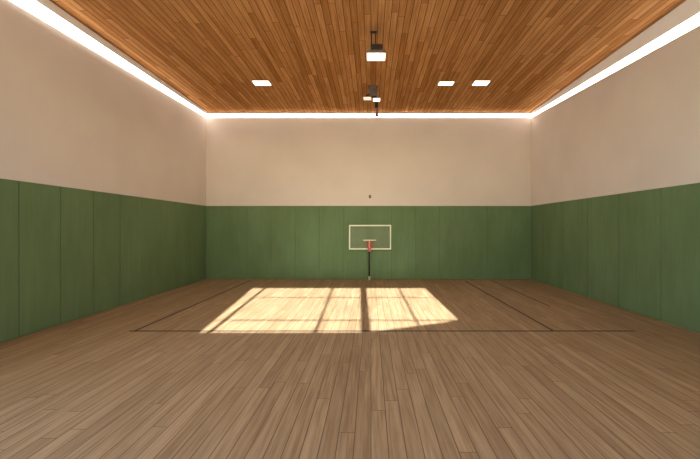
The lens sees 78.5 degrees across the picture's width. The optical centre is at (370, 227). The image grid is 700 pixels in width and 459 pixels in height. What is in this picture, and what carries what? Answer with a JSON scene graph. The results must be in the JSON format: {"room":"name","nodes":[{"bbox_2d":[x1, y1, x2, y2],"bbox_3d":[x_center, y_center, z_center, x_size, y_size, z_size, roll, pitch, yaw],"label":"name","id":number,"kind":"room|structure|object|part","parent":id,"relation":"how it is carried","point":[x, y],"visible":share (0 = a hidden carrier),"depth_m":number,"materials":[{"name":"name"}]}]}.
{"room":"sports hall","nodes":[
{"label":"sports hall","id":0,"kind":"room"},
{"bbox_2d":[0,0,205,205],"bbox_3d":[-7.335,-1.621,8.100,0.250,7.699,21.200,0,0,0],"label":"wall","id":1,"kind":"structure","parent":0,"point":[71,117],"depth_m":10.77,"materials":[{"name":"beige paint"}]},
{"bbox_2d":[0,178,205,342],"bbox_3d":[-7.195,0.631,11.947,0.030,3.187,13.446,0,0,0],"label":"cladding","id":2,"kind":"object","parent":1,"relation":"attached to","point":[67,254],"visible":1,"depth_m":10.73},
{"bbox_3d":[-7.191,0.631,8.144,0.023,3.187,1.148,0,0,0],"label":"panel","id":3,"kind":"part","parent":2,"relation":"part of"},
{"bbox_3d":[-7.191,0.631,9.316,0.023,3.187,1.148,0,0,0],"label":"panel","id":4,"kind":"part","parent":2,"relation":"part of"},
{"bbox_3d":[-7.191,0.631,10.488,0.023,3.187,1.148,0,0,0],"label":"panel","id":5,"kind":"part","parent":2,"relation":"part of","materials":[{"name":"green wood"}]},
{"bbox_3d":[-7.191,0.631,11.660,0.023,3.187,1.148,0,0,0],"label":"panel","id":6,"kind":"part","parent":2,"relation":"part of","materials":[{"name":"green wood"}]},
{"bbox_3d":[-7.191,0.631,12.832,0.023,3.187,1.148,0,0,0],"label":"panel","id":7,"kind":"part","parent":2,"relation":"part of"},
{"bbox_3d":[-7.191,0.631,14.004,0.023,3.187,1.148,0,0,0],"label":"panel","id":8,"kind":"part","parent":2,"relation":"part of","materials":[{"name":"green wood"}]},
{"bbox_3d":[-7.191,0.631,15.176,0.023,3.187,1.148,0,0,0],"label":"panel","id":9,"kind":"part","parent":2,"relation":"part of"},
{"bbox_3d":[-7.191,0.631,16.348,0.023,3.187,1.148,0,0,0],"label":"panel","id":10,"kind":"part","parent":2,"relation":"part of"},
{"bbox_3d":[-7.191,0.631,17.520,0.023,3.187,1.148,0,0,0],"label":"panel","id":11,"kind":"part","parent":2,"relation":"part of","materials":[{"name":"green wood"}]},
{"bbox_3d":[-7.191,0.631,18.393,0.023,3.187,0.550,0,0,0],"label":"panel","id":12,"kind":"part","parent":2,"relation":"part of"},
{"bbox_2d":[8,0,206,117],"bbox_3d":[-7.187,-4.667,8.109,0.044,0.907,21.178,0,0,0],"label":"light","id":13,"kind":"object","parent":1,"relation":"attached to","point":[33,7],"visible":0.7,"depth_m":10.78,"materials":[{"name":"white plastic"}]},
{"bbox_2d":[35,0,207,114],"bbox_3d":[-7.108,-4.928,8.100,0.016,0.424,21.000,0,0,0],"label":"trim","id":14,"kind":"structure","parent":1,"relation":"attached to","point":[48,4],"depth_m":11.36,"materials":[{"name":"white paint"}]},
{"bbox_2d":[0,279,699,458],"bbox_3d":[-0.110,2.329,8.100,14.700,0.200,21.700,0,0,0],"label":"floor","id":15,"kind":"structure","parent":0,"point":[93,386],"depth_m":6.47,"materials":[{"name":"brown wood"}]},
{"bbox_2d":[136,280,250,329],"bbox_3d":[-5.120,2.228,13.750,0.052,0.002,8.900,0,0,0],"label":"court line","id":16,"kind":"object","parent":15,"relation":"on","point":[250,280],"visible":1,"depth_m":11.77,"materials":[{"name":"paint"}]},
{"bbox_2d":[349,225,390,279],"bbox_3d":[-0.040,1.050,17.995,1.790,2.359,0.879,0,0,0],"label":"basketball hoop","id":17,"kind":"object","parent":15,"relation":"on","point":[369,245],"visible":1,"depth_m":18.18,"materials":[{"name":"metal"}]},
{"bbox_3d":[-0.040,0.393,18.200,1.790,1.045,0.040,0,0,0],"label":"frame","id":18,"kind":"part","parent":17,"relation":"part of","materials":[{"name":"beige paint"}]},
{"bbox_2d":[131,330,632,330],"bbox_3d":[0.240,2.228,9.260,10.920,0.002,0.076,0,0,0],"label":"court line","id":19,"kind":"object","parent":15,"relation":"on","point":[131,330],"visible":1,"depth_m":9.30,"materials":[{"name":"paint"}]},
{"bbox_2d":[465,281,551,329],"bbox_3d":[3.950,2.228,13.600,0.052,0.002,8.600,0,0,0],"label":"court line","id":20,"kind":"object","parent":15,"relation":"on","point":[465,281],"visible":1,"depth_m":11.70,"materials":[{"name":"paint"}]},
{"bbox_2d":[493,281,548,305],"bbox_3d":[5.100,2.228,15.150,0.042,0.002,5.900,0,0,0],"label":"court line","id":21,"kind":"object","parent":15,"relation":"on","point":[493,281],"visible":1,"depth_m":14.33,"materials":[{"name":"paint"}]},
{"bbox_2d":[49,0,685,111],"bbox_3d":[-0.072,-5.080,8.100,14.056,0.120,21.000,0,0,0],"label":"ceiling","id":22,"kind":"structure","parent":0,"point":[312,54],"depth_m":11.71,"materials":[{"name":"brown wood"}]},
{"bbox_2d":[251,80,271,85],"bbox_3d":[-3.780,-5.014,14.815,0.600,0.012,0.530,0,0,0],"label":"recessed light","id":23,"kind":"object","parent":22,"relation":"in","point":[255,82],"visible":1,"depth_m":14.79,"materials":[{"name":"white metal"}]},
{"bbox_2d":[363,85,379,101],"bbox_3d":[0.025,-4.782,15.220,0.600,0.477,0.340,0,0,0],"label":"lamp fixture","id":24,"kind":"object","parent":22,"relation":"hanging from","point":[372,88],"visible":1,"depth_m":15.08,"materials":[{"name":"brown metal"}]},
{"bbox_2d":[367,31,385,60],"bbox_3d":[0.130,-4.686,10.950,0.470,0.668,0.460,0,0,0],"label":"pendant light","id":25,"kind":"object","parent":22,"relation":"hanging from","point":[376,53],"visible":1,"depth_m":10.80,"materials":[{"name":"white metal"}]},
{"bbox_3d":[0.130,-4.433,10.950,0.470,0.082,0.460,0,0,0],"label":"lamp shade","id":26,"kind":"part","parent":25,"relation":"part of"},
{"bbox_2d":[375,102,377,116],"bbox_3d":[0.225,-4.740,17.100,0.140,0.560,0.140,0,0,0],"label":"rod","id":27,"kind":"object","parent":22,"relation":"hanging from","point":[376,103],"visible":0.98,"depth_m":17.04,"materials":[{"name":"brown metal"}]},
{"bbox_2d":[437,81,454,85],"bbox_3d":[2.605,-5.014,14.855,0.550,0.012,0.430,0,0,0],"label":"recessed light","id":28,"kind":"object","parent":22,"relation":"in","point":[441,83],"visible":1,"depth_m":14.84,"materials":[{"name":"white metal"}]},
{"bbox_2d":[438,82,453,84],"bbox_3d":[2.605,-5.016,14.855,0.510,0.009,0.390,0,0,0],"label":"diffuser","id":29,"kind":"object","parent":28,"relation":"attached to","point":[440,83],"depth_m":14.84,"materials":[{"name":"white plastic"}]},
{"bbox_2d":[471,80,490,85],"bbox_3d":[3.810,-5.014,14.815,0.560,0.012,0.530,0,0,0],"label":"recessed light","id":30,"kind":"object","parent":22,"relation":"in","point":[476,82],"visible":1,"depth_m":14.74,"materials":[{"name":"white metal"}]},
{"bbox_2d":[206,114,530,278],"bbox_3d":[-0.110,-1.621,18.825,14.700,7.699,0.250,0,0,0],"label":"wall","id":31,"kind":"structure","parent":0,"point":[250,161],"depth_m":18.70,"materials":[{"name":"beige paint"}]},
{"bbox_2d":[206,206,529,278],"bbox_3d":[-0.110,0.631,18.685,14.136,3.187,0.030,0,0,0],"label":"cladding","id":32,"kind":"object","parent":31,"relation":"attached to","point":[243,242],"visible":0.99,"depth_m":18.67,"materials":[{"name":"green fabric"}]},
{"bbox_3d":[-6.818,0.631,18.681,0.720,3.187,0.023,0,0,0],"label":"panel","id":33,"kind":"part","parent":32,"relation":"part of","materials":[{"name":"green fabric"}]},
{"bbox_3d":[-5.930,0.631,18.681,1.044,3.187,0.023,0,0,0],"label":"panel","id":34,"kind":"part","parent":32,"relation":"part of","materials":[{"name":"green fabric"}]},
{"bbox_3d":[-4.880,0.631,18.681,1.044,3.187,0.023,0,0,0],"label":"panel","id":35,"kind":"part","parent":32,"relation":"part of","materials":[{"name":"green fabric"}]},
{"bbox_3d":[-3.830,0.631,18.681,1.044,3.187,0.023,0,0,0],"label":"panel","id":36,"kind":"part","parent":32,"relation":"part of","materials":[{"name":"green fabric"}]},
{"bbox_3d":[-2.780,0.631,18.681,1.044,3.187,0.023,0,0,0],"label":"panel","id":37,"kind":"part","parent":32,"relation":"part of","materials":[{"name":"green fabric"}]},
{"bbox_3d":[-1.730,0.631,18.681,1.044,3.187,0.023,0,0,0],"label":"panel","id":38,"kind":"part","parent":32,"relation":"part of","materials":[{"name":"green fabric"}]},
{"bbox_3d":[-0.680,0.631,18.681,1.044,3.187,0.023,0,0,0],"label":"panel","id":39,"kind":"part","parent":32,"relation":"part of","materials":[{"name":"green fabric"}]},
{"bbox_3d":[0.370,0.631,18.681,1.044,3.187,0.023,0,0,0],"label":"panel","id":40,"kind":"part","parent":32,"relation":"part of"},
{"bbox_3d":[1.420,0.631,18.681,1.044,3.187,0.023,0,0,0],"label":"panel","id":41,"kind":"part","parent":32,"relation":"part of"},
{"bbox_3d":[2.470,0.631,18.681,1.044,3.187,0.023,0,0,0],"label":"panel","id":42,"kind":"part","parent":32,"relation":"part of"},
{"bbox_3d":[3.520,0.631,18.681,1.044,3.187,0.023,0,0,0],"label":"panel","id":43,"kind":"part","parent":32,"relation":"part of","materials":[{"name":"green wood"}]},
{"bbox_3d":[4.570,0.631,18.681,1.044,3.187,0.023,0,0,0],"label":"panel","id":44,"kind":"part","parent":32,"relation":"part of","materials":[{"name":"green wood"}]},
{"bbox_3d":[5.620,0.631,18.681,1.044,3.187,0.023,0,0,0],"label":"panel","id":45,"kind":"part","parent":32,"relation":"part of","materials":[{"name":"green wood"}]},
{"bbox_3d":[6.553,0.631,18.681,0.810,3.187,0.023,0,0,0],"label":"panel","id":46,"kind":"part","parent":32,"relation":"part of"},
{"bbox_2d":[207,114,529,117],"bbox_3d":[-0.110,-4.962,18.677,14.100,0.317,0.044,0,0,0],"label":"light","id":47,"kind":"object","parent":31,"relation":"attached to","point":[208,115],"visible":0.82,"depth_m":18.66,"materials":[{"name":"white plastic"}]},
{"bbox_2d":[208,112,530,113],"bbox_3d":[-0.072,-5.050,18.608,14.088,0.180,0.016,0,0,0],"label":"trim","id":48,"kind":"structure","parent":31,"relation":"attached to","point":[208,112],"depth_m":18.60,"materials":[{"name":"white paint"}]},
{"bbox_2d":[531,26,699,205],"bbox_3d":[7.115,-1.621,8.100,0.250,7.699,21.200,0,0,0],"label":"wall","id":49,"kind":"structure","parent":0,"point":[637,127],"depth_m":11.66,"materials":[{"name":"beige paint"}]},
{"bbox_2d":[531,183,699,332],"bbox_3d":[6.975,0.631,11.863,0.030,3.187,13.615,0,0,0],"label":"cladding","id":50,"kind":"object","parent":49,"relation":"attached to","point":[637,251],"visible":1,"depth_m":11.48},
{"bbox_3d":[6.971,0.631,17.970,0.023,3.187,1.396,0,0,0],"label":"panel","id":51,"kind":"part","parent":50,"relation":"part of","materials":[{"name":"green wood"}]},
{"bbox_3d":[6.971,0.631,16.387,0.023,3.187,1.721,0,0,0],"label":"panel","id":52,"kind":"part","parent":50,"relation":"part of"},
{"bbox_3d":[6.971,0.631,14.643,0.023,3.187,1.721,0,0,0],"label":"panel","id":53,"kind":"part","parent":50,"relation":"part of","materials":[{"name":"green wood"}]},
{"bbox_3d":[6.971,0.631,12.898,0.023,3.187,1.721,0,0,0],"label":"panel","id":54,"kind":"part","parent":50,"relation":"part of","materials":[{"name":"green wood"}]},
{"bbox_3d":[6.971,0.631,11.152,0.023,3.187,1.721,0,0,0],"label":"panel","id":55,"kind":"part","parent":50,"relation":"part of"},
{"bbox_3d":[6.971,0.631,9.408,0.023,3.187,1.721,0,0,0],"label":"panel","id":56,"kind":"part","parent":50,"relation":"part of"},
{"bbox_2d":[531,0,699,114],"bbox_3d":[6.964,-4.647,8.100,0.016,0.986,21.000,0,0,0],"label":"trim","id":57,"kind":"structure","parent":49,"relation":"attached to","point":[687,9],"depth_m":10.96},
{"bbox_2d":[531,13,699,117],"bbox_3d":[6.983,-4.407,8.109,0.012,1.425,21.178,0,0,0],"label":"light","id":58,"kind":"object","parent":49,"relation":"attached to","point":[692,23],"visible":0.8,"depth_m":11.08,"materials":[{"name":"white plastic"}]}
]}

